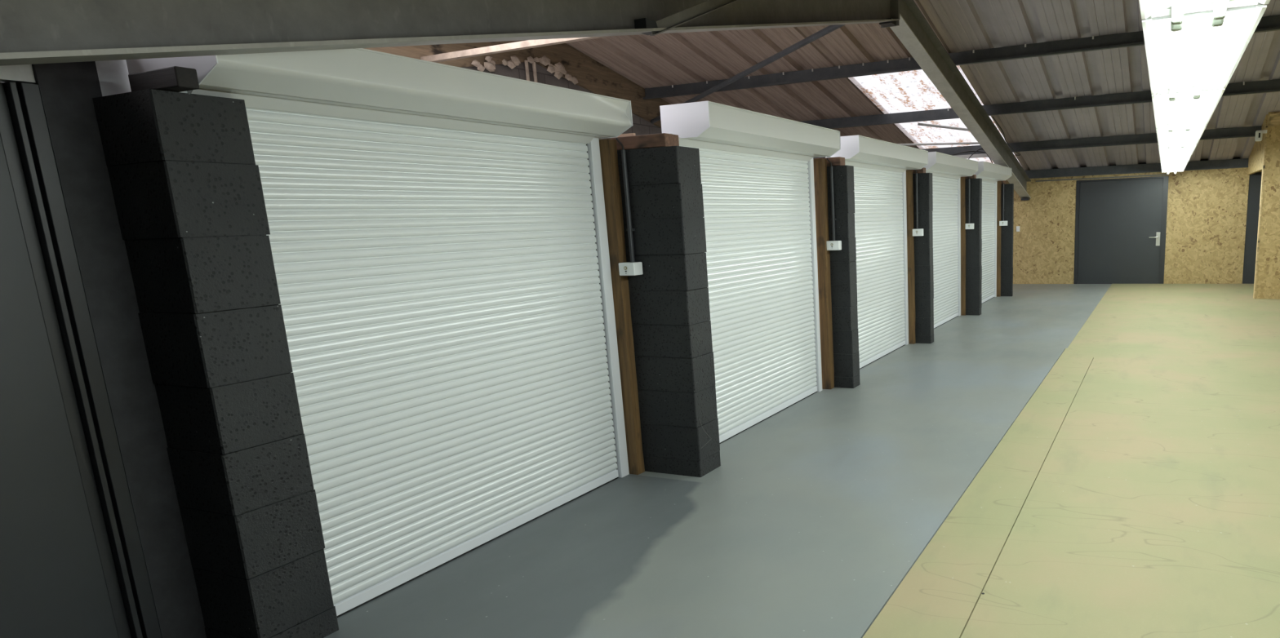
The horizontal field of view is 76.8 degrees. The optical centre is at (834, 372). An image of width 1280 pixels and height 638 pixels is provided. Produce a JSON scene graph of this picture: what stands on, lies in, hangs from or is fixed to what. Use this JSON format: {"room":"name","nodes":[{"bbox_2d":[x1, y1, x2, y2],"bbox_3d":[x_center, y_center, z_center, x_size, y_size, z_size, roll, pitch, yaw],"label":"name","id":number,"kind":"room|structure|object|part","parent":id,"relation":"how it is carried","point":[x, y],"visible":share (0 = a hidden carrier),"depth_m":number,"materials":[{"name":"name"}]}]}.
{"room":"storage unit facility","nodes":[
{"label":"storage unit facility","id":0,"kind":"room"},
{"bbox_2d":[0,59,206,637],"bbox_3d":[-2.836,0.145,1.825,0.220,2.200,2.260,3,12,23],"label":"wall","id":1,"kind":"structure","parent":0,"point":[67,90],"depth_m":2.59,"materials":[{"name":"paint"}]},
{"bbox_2d":[0,81,161,637],"bbox_3d":[-2.636,0.189,2.118,0.070,1.985,1.045,3,12,23],"label":"door","id":2,"kind":"structure","parent":1,"relation":"in","point":[73,565],"depth_m":2.46,"materials":[{"name":"paint"}]},
{"bbox_2d":[461,62,662,139],"bbox_3d":[-3.935,-2.313,9.990,0.120,4.202,17.310,3,12,23],"label":"wall","id":3,"kind":"structure","parent":0,"point":[640,126],"depth_m":10.18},
{"bbox_2d":[364,40,533,67],"bbox_3d":[-5.189,-2.721,6.720,0.034,1.986,7.200,3,12,23],"label":"bargeboard","id":4,"kind":"object","parent":3,"relation":"attached to","point":[411,51],"visible":0.11,"depth_m":8.80,"materials":[{"name":"brown wood"}]},
{"bbox_2d":[524,60,529,80],"bbox_3d":[-3.787,-2.150,10.046,0.041,3.550,0.041,-13,16,-43],"label":"conduit pipe","id":5,"kind":"object","parent":3,"relation":"attached to","point":[526,67],"visible":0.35,"depth_m":9.71,"materials":[{"name":"beige plastic"}]},
{"bbox_2d":[532,62,537,82],"bbox_3d":[-3.737,-2.175,10.163,0.041,3.550,0.041,-13,16,-43],"label":"conduit pipe","id":6,"kind":"object","parent":3,"relation":"attached to","point":[534,66],"visible":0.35,"depth_m":9.83,"materials":[{"name":"beige plastic"}]},
{"bbox_2d":[533,43,671,128],"bbox_3d":[-3.246,-4.147,11.236,0.034,1.093,3.000,3,12,23],"label":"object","id":7,"kind":"structure","parent":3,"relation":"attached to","point":[593,76],"depth_m":10.99,"materials":[{"name":"brown wood"}]},
{"bbox_2d":[471,55,577,84],"bbox_3d":[-3.827,-3.819,9.700,0.062,0.358,1.780,3,12,23],"label":"foam","id":8,"kind":"object","parent":7,"relation":"attached to","point":[558,68],"visible":1,"depth_m":9.74,"materials":[{"name":"beige plastic"}]},
{"bbox_2d":[324,284,1279,637],"bbox_3d":[3.895,0.037,7.163,8.300,0.158,17.110,3,12,23],"label":"floor","id":9,"kind":"structure","parent":0,"point":[812,516],"depth_m":4.00,"materials":[{"name":"grey concrete"}]},
{"bbox_2d":[92,88,338,637],"bbox_3d":[-2.152,0.057,2.760,0.318,1.959,0.282,3,12,23],"label":"pillar","id":10,"kind":"structure","parent":9,"relation":"on","point":[184,176],"depth_m":2.65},
{"bbox_2d":[128,66,199,92],"bbox_3d":[-2.111,-0.915,2.447,0.250,0.060,0.060,3,12,23],"label":"block","id":11,"kind":"object","parent":10,"relation":"on","point":[175,78],"visible":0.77,"depth_m":2.41,"materials":[{"name":"black concrete"}]},
{"bbox_2d":[125,48,632,617],"bbox_3d":[-1.695,-0.239,3.628,0.478,2.167,2.086,3,12,23],"label":"roller shutter","id":12,"kind":"object","parent":9,"relation":"on","point":[438,238],"visible":0.88,"depth_m":3.42,"materials":[{"name":"white metal"}]},
{"bbox_3d":[-2.133,-1.008,2.497,0.470,0.186,0.005,3,12,23],"label":"plate","id":13,"kind":"part","parent":12,"relation":"part of","materials":[{"name":"white metal"}]},
{"bbox_2d":[245,106,617,604],"bbox_3d":[-1.727,-0.184,3.620,0.016,1.955,1.959,3,12,23],"label":"curtain","id":14,"kind":"object","parent":12,"relation":"hanging from","point":[442,291],"depth_m":3.46,"materials":[{"name":"white metal"}]},
{"bbox_3d":[-1.692,0.798,3.817,0.016,0.046,1.961,3,12,23],"label":"rail","id":15,"kind":"part","parent":12,"relation":"part of","materials":[{"name":"white metal"}]},
{"bbox_3d":[-1.332,-0.344,4.553,0.052,1.987,0.071,3,12,23],"label":"guide rail","id":16,"kind":"part","parent":12,"relation":"part of","materials":[{"name":"white metal"}]},
{"bbox_3d":[-1.334,-1.411,4.375,0.470,0.186,0.005,3,12,23],"label":"plate","id":17,"kind":"part","parent":12,"relation":"part of","materials":[{"name":"white metal"}]},
{"bbox_2d":[599,138,644,475],"bbox_3d":[-1.267,-0.351,4.604,0.103,1.975,0.069,3,12,23],"label":"timber post","id":18,"kind":"object","parent":9,"relation":"on","point":[608,148],"visible":0.74,"depth_m":4.57,"materials":[{"name":"brown wood"}]},
{"bbox_2d":[617,146,720,477],"bbox_3d":[-1.022,-0.344,4.673,0.503,1.917,0.242,3,12,23],"label":"pillar","id":19,"kind":"structure","parent":9,"relation":"on","point":[669,302],"depth_m":4.55,"materials":[{"name":"black concrete"}]},
{"bbox_2d":[615,137,635,262],"bbox_3d":[-1.196,-0.985,4.459,0.064,0.699,0.032,3,12,23],"label":"conduit","id":20,"kind":"object","parent":19,"relation":"attached to","point":[629,229],"visible":1,"depth_m":4.45,"materials":[{"name":"grey plastic"}]},
{"bbox_2d":[618,262,643,275],"bbox_3d":[-1.184,-0.601,4.505,0.110,0.074,0.088,3,12,23],"label":"switch","id":21,"kind":"object","parent":19,"relation":"attached to","point":[626,268],"visible":1,"depth_m":4.47,"materials":[{"name":"white plastic"}]},
{"bbox_2d":[610,133,679,150],"bbox_3d":[-1.089,-1.316,4.457,0.370,0.072,0.140,3,12,23],"label":"block","id":22,"kind":"object","parent":19,"relation":"on","point":[662,140],"visible":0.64,"depth_m":4.38,"materials":[{"name":"brown wood"}]},
{"bbox_2d":[617,133,635,137],"bbox_3d":[-1.197,-1.353,4.440,0.130,0.016,0.020,3,12,23],"label":"timber lath","id":23,"kind":"object","parent":22,"relation":"on","point":[628,134],"visible":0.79,"depth_m":4.42,"materials":[{"name":"brown wood"}]},
{"bbox_2d":[659,100,840,444],"bbox_3d":[-0.478,-0.713,5.721,0.338,2.194,2.099,3,12,23],"label":"roller shutter","id":24,"kind":"object","parent":9,"relation":"on","point":[757,169],"visible":0.68,"depth_m":5.69,"materials":[{"name":"white metal"}]},
{"bbox_3d":[-0.893,-1.500,4.633,0.338,0.198,0.005,3,12,23],"label":"plate","id":25,"kind":"part","parent":24,"relation":"part of","materials":[{"name":"white metal"}]},
{"bbox_3d":[-0.543,0.333,5.942,0.016,0.046,1.981,3,12,23],"label":"rail","id":26,"kind":"part","parent":24,"relation":"part of","materials":[{"name":"white metal"}]},
{"bbox_3d":[-0.182,-0.817,6.681,0.052,2.002,0.061,3,12,23],"label":"guide rail","id":27,"kind":"part","parent":24,"relation":"part of","materials":[{"name":"white metal"}]},
{"bbox_3d":[-0.111,-1.894,6.471,0.338,0.198,0.005,3,12,23],"label":"plate","id":28,"kind":"part","parent":24,"relation":"part of","materials":[{"name":"white metal"}]},
{"bbox_2d":[813,158,834,389],"bbox_3d":[-0.098,-0.834,6.782,0.098,1.988,0.092,3,12,23],"label":"timber post","id":29,"kind":"object","parent":9,"relation":"on","point":[820,164],"visible":0.87,"depth_m":6.74,"materials":[{"name":"brown wood"}]},
{"bbox_2d":[826,165,860,388],"bbox_3d":[0.002,-0.827,6.887,0.353,1.927,0.172,3,12,23],"label":"pillar","id":30,"kind":"structure","parent":9,"relation":"on","point":[843,261],"depth_m":6.79,"materials":[{"name":"black brick"}]},
{"bbox_2d":[813,156,844,166],"bbox_3d":[-0.046,-1.805,6.677,0.240,0.070,0.120,3,12,23],"label":"block","id":31,"kind":"object","parent":30,"relation":"on","point":[837,161],"visible":0.57,"depth_m":6.60,"materials":[{"name":"brown wood"}]},
{"bbox_2d":[826,158,836,240],"bbox_3d":[-0.029,-1.477,6.650,0.064,0.693,0.032,3,12,23],"label":"conduit","id":32,"kind":"object","parent":30,"relation":"attached to","point":[833,219],"visible":1,"depth_m":6.64,"materials":[{"name":"grey plastic"}]},
{"bbox_2d":[826,240,841,250],"bbox_3d":[-0.010,-1.094,6.700,0.120,0.080,0.074,3,12,23],"label":"switch","id":33,"kind":"object","parent":30,"relation":"attached to","point":[831,245],"visible":1,"depth_m":6.67,"materials":[{"name":"white plastic"}]},
{"bbox_2d":[825,134,928,368],"bbox_3d":[0.496,-1.192,7.953,0.323,2.192,2.264,3,12,23],"label":"roller shutter","id":34,"kind":"object","parent":9,"relation":"on","point":[880,166],"visible":0.68,"depth_m":8.12,"materials":[{"name":"white metal"}]},
{"bbox_3d":[0.061,-1.970,6.818,0.323,0.193,0.005,3,12,23],"label":"plate","id":35,"kind":"part","parent":34,"relation":"part of","materials":[{"name":"white metal"}]},
{"bbox_2d":[826,156,905,363],"bbox_3d":[0.373,-1.137,7.980,0.016,1.972,2.134,3,12,23],"label":"curtain","id":36,"kind":"object","parent":34,"relation":"hanging from","point":[879,213],"depth_m":8.20,"materials":[{"name":"white metal"}]},
{"bbox_3d":[0.408,-0.147,8.178,0.016,0.046,2.136,3,12,23],"label":"rail","id":37,"kind":"part","parent":34,"relation":"part of","materials":[{"name":"white metal"}]},
{"bbox_3d":[0.801,-1.315,8.992,0.052,2.005,0.071,3,12,23],"label":"guide rail","id":38,"kind":"part","parent":34,"relation":"part of","materials":[{"name":"white metal"}]},
{"bbox_2d":[906,170,915,344],"bbox_3d":[0.867,-1.320,9.042,0.103,1.991,0.062,3,12,23],"label":"timber post","id":39,"kind":"object","parent":9,"relation":"on","point":[909,184],"visible":0.74,"depth_m":9.01,"materials":[{"name":"brown wood"}]},
{"bbox_2d":[912,173,933,343],"bbox_3d":[0.959,-1.322,9.121,0.362,1.957,0.152,3,12,23],"label":"pillar","id":40,"kind":"structure","parent":9,"relation":"on","point":[923,245],"depth_m":9.04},
{"bbox_2d":[906,167,925,173],"bbox_3d":[0.910,-2.312,8.920,0.240,0.060,0.120,3,12,23],"label":"block","id":41,"kind":"object","parent":40,"relation":"on","point":[922,170],"visible":0.43,"depth_m":8.85,"materials":[{"name":"brown wood"}]},
{"bbox_2d":[914,169,919,229],"bbox_3d":[0.926,-1.992,8.891,0.064,0.688,0.032,3,12,23],"label":"conduit","id":42,"kind":"object","parent":40,"relation":"attached to","point":[917,212],"visible":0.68,"depth_m":8.88,"materials":[{"name":"grey plastic"}]},
{"bbox_2d":[912,228,924,236],"bbox_3d":[0.952,-1.610,8.941,0.122,0.082,0.069,3,12,23],"label":"switch","id":43,"kind":"object","parent":40,"relation":"attached to","point":[919,232],"visible":1,"depth_m":8.91,"materials":[{"name":"white plastic"}]},
{"bbox_2d":[924,151,978,328],"bbox_3d":[1.478,-1.700,10.279,0.309,2.209,2.414,3,12,23],"label":"roller shutter","id":44,"kind":"object","parent":9,"relation":"on","point":[947,171],"visible":0.65,"depth_m":10.65,"materials":[{"name":"white metal"}]},
{"bbox_3d":[1.037,-2.481,9.129,0.308,0.198,0.005,3,12,23],"label":"plate","id":45,"kind":"part","parent":44,"relation":"part of","materials":[{"name":"white metal"}]},
{"bbox_2d":[932,175,958,324],"bbox_3d":[1.348,-1.644,10.309,0.016,1.986,2.284,3,12,23],"label":"curtain","id":46,"kind":"object","parent":44,"relation":"hanging from","point":[944,188],"depth_m":10.70,"materials":[{"name":"white metal"}]},
{"bbox_3d":[1.384,-0.647,10.508,0.016,0.046,2.286,3,12,23],"label":"rail","id":47,"kind":"part","parent":44,"relation":"part of","materials":[{"name":"white metal"}]},
{"bbox_3d":[1.806,-1.836,11.391,0.052,2.017,0.076,3,12,23],"label":"guide rail","id":48,"kind":"part","parent":44,"relation":"part of","materials":[{"name":"white metal"}]},
{"bbox_2d":[960,177,965,315],"bbox_3d":[1.867,-1.838,11.430,0.103,2.003,0.032,3,12,23],"label":"timber post","id":49,"kind":"object","parent":9,"relation":"on","point":[962,179],"visible":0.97,"depth_m":11.40,"materials":[{"name":"brown wood"}]},
{"bbox_2d":[965,177,982,315],"bbox_3d":[1.969,-1.840,11.485,0.370,1.977,0.146,3,12,23],"label":"pillar","id":50,"kind":"structure","parent":9,"relation":"on","point":[973,237],"depth_m":11.40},
{"bbox_2d":[962,174,976,178],"bbox_3d":[1.918,-2.838,11.286,0.240,0.055,0.110,3,12,23],"label":"block","id":51,"kind":"object","parent":50,"relation":"on","point":[974,176],"visible":0.49,"depth_m":11.22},
{"bbox_2d":[965,223,973,229],"bbox_3d":[1.958,-2.126,11.312,0.120,0.083,0.064,3,12,23],"label":"switch","id":52,"kind":"object","parent":50,"relation":"attached to","point":[968,226],"visible":1,"depth_m":11.29,"materials":[{"name":"white plastic"}]},
{"bbox_2d":[968,176,971,223],"bbox_3d":[1.934,-2.514,11.258,0.064,0.700,0.032,3,12,23],"label":"conduit","id":53,"kind":"object","parent":50,"relation":"attached to","point":[969,179],"visible":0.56,"depth_m":11.25,"materials":[{"name":"grey plastic"}]},
{"bbox_2d":[973,160,1011,303],"bbox_3d":[2.490,-2.222,12.655,0.308,2.232,2.444,3,12,23],"label":"roller shutter","id":54,"kind":"object","parent":9,"relation":"on","point":[990,174],"visible":0.43,"depth_m":13.17,"materials":[{"name":"white metal"}]},
{"bbox_2d":[951,151,986,155],"bbox_3d":[2.069,-3.489,12.660,0.685,0.273,1.809,3,12,23],"label":"cable","id":55,"kind":"object","parent":54,"relation":"on","point":[966,151],"visible":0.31,"depth_m":12.88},
{"bbox_3d":[2.043,-3.007,11.490,0.308,0.206,0.005,3,12,23],"label":"plate","id":56,"kind":"part","parent":54,"relation":"part of","materials":[{"name":"white metal"}]},
{"bbox_2d":[981,181,995,300],"bbox_3d":[2.367,-2.160,12.677,0.016,2.001,2.304,3,12,23],"label":"curtain","id":57,"kind":"object","parent":54,"relation":"hanging from","point":[988,226],"depth_m":13.24,"materials":[{"name":"white metal"}]},
{"bbox_3d":[2.403,-1.156,12.879,0.016,0.046,2.306,3,12,23],"label":"rail","id":58,"kind":"part","parent":54,"relation":"part of","materials":[{"name":"white metal"}]},
{"bbox_3d":[2.829,-2.354,13.768,0.052,2.032,0.076,3,12,23],"label":"guide rail","id":59,"kind":"part","parent":54,"relation":"part of","materials":[{"name":"white metal"}]},
{"bbox_2d":[996,181,1001,297],"bbox_3d":[2.893,-2.359,13.816,0.103,2.018,0.051,3,12,23],"label":"timber post","id":60,"kind":"object","parent":9,"relation":"on","point":[999,183],"visible":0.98,"depth_m":13.79,"materials":[{"name":"brown wood"}]},
{"bbox_2d":[1000,183,1013,296],"bbox_3d":[2.983,-2.345,13.864,0.372,1.967,0.096,3,12,23],"label":"pillar","id":61,"kind":"structure","parent":9,"relation":"on","point":[1006,232],"depth_m":13.80,"materials":[{"name":"black brick"}]},
{"bbox_2d":[1000,180,1004,221],"bbox_3d":[2.946,-3.020,13.664,0.064,0.700,0.032,3,12,23],"label":"conduit","id":62,"kind":"object","parent":61,"relation":"attached to","point":[1002,210],"visible":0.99,"depth_m":13.65,"materials":[{"name":"grey plastic"}]},
{"bbox_2d":[999,221,1007,226],"bbox_3d":[2.968,-2.631,13.715,0.135,0.085,0.073,3,12,23],"label":"switch","id":63,"kind":"object","parent":61,"relation":"attached to","point":[1001,223],"visible":1,"depth_m":13.69,"materials":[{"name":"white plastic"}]},
{"bbox_2d":[1024,158,1248,178],"bbox_3d":[3.444,-4.002,15.821,8.800,0.161,0.130,3,12,23],"label":"purlin","id":64,"kind":"object","parent":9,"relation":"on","point":[1242,162],"visible":0.34,"depth_m":14.91,"materials":[{"name":"metal"}]},
{"bbox_2d":[566,0,1279,170],"bbox_3d":[3.557,-4.105,11.358,12.500,1.877,8.430,3,12,23],"label":"ceiling","id":65,"kind":"structure","parent":0,"point":[660,60],"depth_m":10.73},
{"bbox_2d":[420,35,609,62],"bbox_3d":[-2.271,-3.266,7.494,4.700,0.060,0.070,3,12,23],"label":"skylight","id":66,"kind":"object","parent":65,"relation":"in","point":[526,44],"visible":0.36,"depth_m":7.95,"materials":[{"name":"white plastic"}]},
{"bbox_2d":[650,24,844,123],"bbox_3d":[-1.349,-3.556,9.570,0.060,0.260,5.946,-8,13,-29],"label":"diagonal brace","id":67,"kind":"object","parent":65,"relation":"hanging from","point":[829,28],"visible":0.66,"depth_m":8.50,"materials":[{"name":"metal"}]},
{"bbox_2d":[848,65,1022,166],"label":"skylight","id":68,"kind":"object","parent":65,"relation":"attached to","point":[912,91],"depth_m":12.01,"materials":[{"name":"white"}]},
{"bbox_2d":[800,79,1279,128],"bbox_3d":[3.609,-3.976,11.444,12.460,0.161,0.155,3,12,23],"label":"purlin","id":69,"kind":"object","parent":65,"relation":"attached to","point":[1266,86],"visible":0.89,"depth_m":11.69,"materials":[{"name":"metal"}]},
{"bbox_2d":[1161,167,1185,173],"bbox_3d":[5.903,-3.797,13.566,0.362,0.601,1.360,3,12,23],"label":"strip light","id":70,"kind":"object","parent":65,"relation":"hanging from","point":[1180,169],"visible":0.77,"depth_m":13.84,"materials":[{"name":"white plastic"}]},
{"bbox_2d":[1160,161,1187,171],"bbox_3d":[5.262,-3.675,12.037,0.362,1.005,1.860,3,12,23],"label":"strip light","id":71,"kind":"object","parent":65,"relation":"hanging from","point":[1183,165],"visible":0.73,"depth_m":12.25,"materials":[{"name":"white plastic"}]},
{"bbox_2d":[1160,153,1191,165],"bbox_3d":[4.515,-3.506,10.259,0.362,1.420,1.910,3,12,23],"label":"strip light","id":72,"kind":"object","parent":65,"relation":"hanging from","point":[1184,158],"visible":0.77,"depth_m":10.48,"materials":[{"name":"white plastic"}]},
{"bbox_2d":[1158,142,1197,158],"bbox_3d":[3.759,-3.331,8.459,0.362,1.834,1.910,3,12,23],"label":"strip light","id":73,"kind":"object","parent":65,"relation":"hanging from","point":[1188,148],"visible":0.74,"depth_m":8.67,"materials":[{"name":"white plastic"}]},
{"bbox_2d":[1005,167,1262,284],"bbox_3d":[5.228,-2.832,15.523,12.500,2.415,0.120,3,12,23],"label":"wall","id":74,"kind":"structure","parent":0,"point":[1207,209],"depth_m":14.93,"materials":[{"name":"beige wood"}]},
{"bbox_2d":[889,0,1031,200],"bbox_3d":[2.218,-3.714,11.802,0.187,2.103,8.529,3,12,23],"label":"rafter","id":75,"kind":"object","parent":74,"relation":"attached to","point":[913,31],"visible":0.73,"depth_m":10.09,"materials":[{"name":"grey metal"}]},
{"bbox_2d":[897,142,979,146],"bbox_3d":[1.101,-3.838,13.108,3.371,0.035,0.036,-4,11,-9],"label":"conduit pipe","id":76,"kind":"object","parent":75,"relation":"attached to","point":[964,143],"visible":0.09,"depth_m":13.20,"materials":[{"name":"metal"}]},
{"bbox_2d":[917,122,969,131],"bbox_3d":[1.918,-3.971,12.633,1.170,0.189,0.040,-3,11,-7],"label":"diagonal brace","id":77,"kind":"object","parent":75,"relation":"attached to","point":[918,123],"visible":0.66,"depth_m":12.60,"materials":[{"name":"metal"}]},
{"bbox_2d":[955,153,988,158],"bbox_3d":[2.196,-3.819,13.788,1.350,0.060,0.060,3,12,23],"label":"bar","id":78,"kind":"object","parent":75,"relation":"attached to","point":[981,155],"visible":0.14,"depth_m":13.66,"materials":[{"name":"metal"}]},
{"bbox_2d":[968,148,992,163],"bbox_3d":[2.305,-3.499,12.675,0.126,0.315,1.413,4,13,28],"label":"cable","id":79,"kind":"object","parent":75,"relation":"hanging from","point":[980,148],"visible":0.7,"depth_m":12.75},
{"bbox_2d":[992,116,1020,155],"bbox_3d":[2.870,-3.899,12.897,0.122,0.496,1.810,3,12,24],"label":"cable","id":80,"kind":"object","parent":75,"relation":"hanging from","point":[993,117],"visible":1,"depth_m":12.80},
{"bbox_2d":[813,125,1261,159],"bbox_3d":[2.708,-4.029,14.045,8.800,0.161,0.130,3,12,23],"label":"purlin","id":81,"kind":"object","parent":75,"relation":"on","point":[1246,131],"visible":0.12,"depth_m":13.30,"materials":[{"name":"metal"}]},
{"bbox_2d":[1035,173,1167,182],"bbox_3d":[5.181,-3.809,15.235,2.450,0.023,0.042,3,12,23],"label":"cable tray","id":82,"kind":"object","parent":74,"relation":"attached to","point":[1163,174],"visible":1,"depth_m":15.20,"materials":[{"name":"grey metal"}]},
{"bbox_2d":[1073,176,1168,284],"bbox_3d":[5.607,-2.774,15.329,1.685,2.050,0.161,3,12,23],"label":"door","id":83,"kind":"structure","parent":74,"relation":"in","point":[1118,231],"depth_m":15.31,"materials":[{"name":"paint"}]},
{"bbox_3d":[6.258,-2.589,15.078,0.075,0.260,0.010,3,12,23],"label":"handle plate","id":84,"kind":"part","parent":83,"relation":"part of","materials":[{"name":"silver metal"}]},
{"bbox_2d":[1242,172,1262,283],"bbox_3d":[8.054,-2.657,14.344,0.865,2.035,0.105,3,12,23],"label":"door","id":85,"kind":"structure","parent":74,"relation":"in","point":[1255,180],"depth_m":14.44,"materials":[{"name":"paint"}]},
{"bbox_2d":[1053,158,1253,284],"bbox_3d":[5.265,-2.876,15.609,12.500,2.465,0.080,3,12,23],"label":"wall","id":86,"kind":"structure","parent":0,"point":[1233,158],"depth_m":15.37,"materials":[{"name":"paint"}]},
{"bbox_2d":[1247,114,1267,174],"bbox_3d":[7.088,-3.778,13.055,0.057,0.805,2.540,3,12,23],"label":"wall header","id":87,"kind":"structure","parent":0,"point":[1255,158],"depth_m":12.73,"materials":[{"name":"beige wood"}]},
{"bbox_2d":[1253,125,1267,298],"bbox_3d":[6.626,-2.458,12.093,0.057,2.626,0.144,3,12,23],"label":"trim","id":88,"kind":"structure","parent":87,"relation":"attached to","point":[1266,127],"depth_m":12.06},
{"bbox_2d":[1255,111,1279,298],"bbox_3d":[8.289,-2.400,11.378,3.635,2.976,0.100,3,12,23],"label":"wall","id":89,"kind":"structure","parent":0,"point":[1268,283],"depth_m":12.02,"materials":[{"name":"beige wood"}]},
{"bbox_2d":[1254,129,1266,141],"bbox_3d":[6.468,-3.598,11.816,0.155,0.160,0.084,3,12,23],"label":"sensor","id":90,"kind":"object","parent":89,"relation":"attached to","point":[1259,134],"visible":1,"depth_m":11.79,"materials":[{"name":"white plastic"}]},
{"bbox_2d":[1268,112,1279,126],"bbox_3d":[7.389,-3.769,11.383,1.820,0.180,0.048,3,12,23],"label":"trim","id":91,"kind":"structure","parent":89,"relation":"attached to","point":[1274,118],"depth_m":11.68,"materials":[{"name":"beige wood"}]},
{"bbox_3d":[0.227,-2.373,3.537,12.500,1.981,8.920,3,12,23],"label":"ceiling","id":92,"kind":"structure","parent":0,"visible":0},
{"bbox_2d":[1155,123,1207,147],"bbox_3d":[3.007,-3.041,6.681,0.362,2.013,1.910,3,12,23],"label":"strip light","id":93,"kind":"object","parent":92,"relation":"hanging from","point":[1179,135],"visible":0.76,"depth_m":6.83,"materials":[{"name":"white plastic"}]},
{"bbox_2d":[1151,85,1225,131],"bbox_3d":[2.254,-2.482,4.933,0.362,1.654,1.960,3,12,23],"label":"strip light","id":94,"kind":"object","parent":92,"relation":"hanging from","point":[1186,109],"visible":0.8,"depth_m":4.94,"materials":[{"name":"white plastic"}]},
{"bbox_2d":[1142,3,1266,98],"bbox_3d":[1.513,-1.895,3.214,0.362,1.229,1.860,3,12,23],"label":"strip light","id":95,"kind":"object","parent":92,"relation":"hanging from","point":[1200,51],"visible":0.77,"depth_m":3.05,"materials":[{"name":"white plastic"}]},
{"bbox_2d":[1138,0,1270,24],"bbox_3d":[0.741,-1.326,1.422,0.362,0.867,2.110,3,12,23],"label":"strip light","id":96,"kind":"object","parent":92,"relation":"hanging from","point":[1176,9],"visible":1,"depth_m":2.41,"materials":[{"name":"white plastic"}]},
{"bbox_3d":[-1.390,0.558,-0.020,12.500,2.311,0.120,3,12,23],"label":"wall","id":97,"kind":"structure","parent":0,"visible":0},
{"bbox_2d":[0,0,899,66],"bbox_3d":[-1.061,-2.001,4.104,0.187,2.221,8.549,3,12,23],"label":"rafter","id":98,"kind":"object","parent":97,"relation":"attached to","point":[33,32],"visible":1,"depth_m":2.64,"materials":[{"name":"grey metal"}]},
{"bbox_2d":[634,0,738,35],"bbox_3d":[-0.747,-2.109,4.460,0.107,0.471,1.020,6,14,37],"label":"stay","id":99,"kind":"object","parent":98,"relation":"attached to","point":[683,16],"visible":0.9,"depth_m":4.29,"materials":[{"name":"grey metal"}]},
{"bbox_3d":[0.547,-3.697,7.780,0.187,0.445,0.019,3,12,23],"label":"plate","id":100,"kind":"part","parent":98,"relation":"part of","materials":[{"name":"grey metal"}]},
{"bbox_3d":[7.709,-1.763,5.154,0.120,4.202,17.310,3,12,23],"label":"wall","id":101,"kind":"structure","parent":0,"visible":0},
{"bbox_2d":[643,14,1279,99],"bbox_3d":[2.825,-4.005,9.555,12.460,0.161,0.156,3,12,23],"label":"purlin","id":102,"kind":"object","parent":101,"relation":"attached to","point":[1272,23],"visible":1,"depth_m":10.31,"materials":[{"name":"metal"}]}
]}

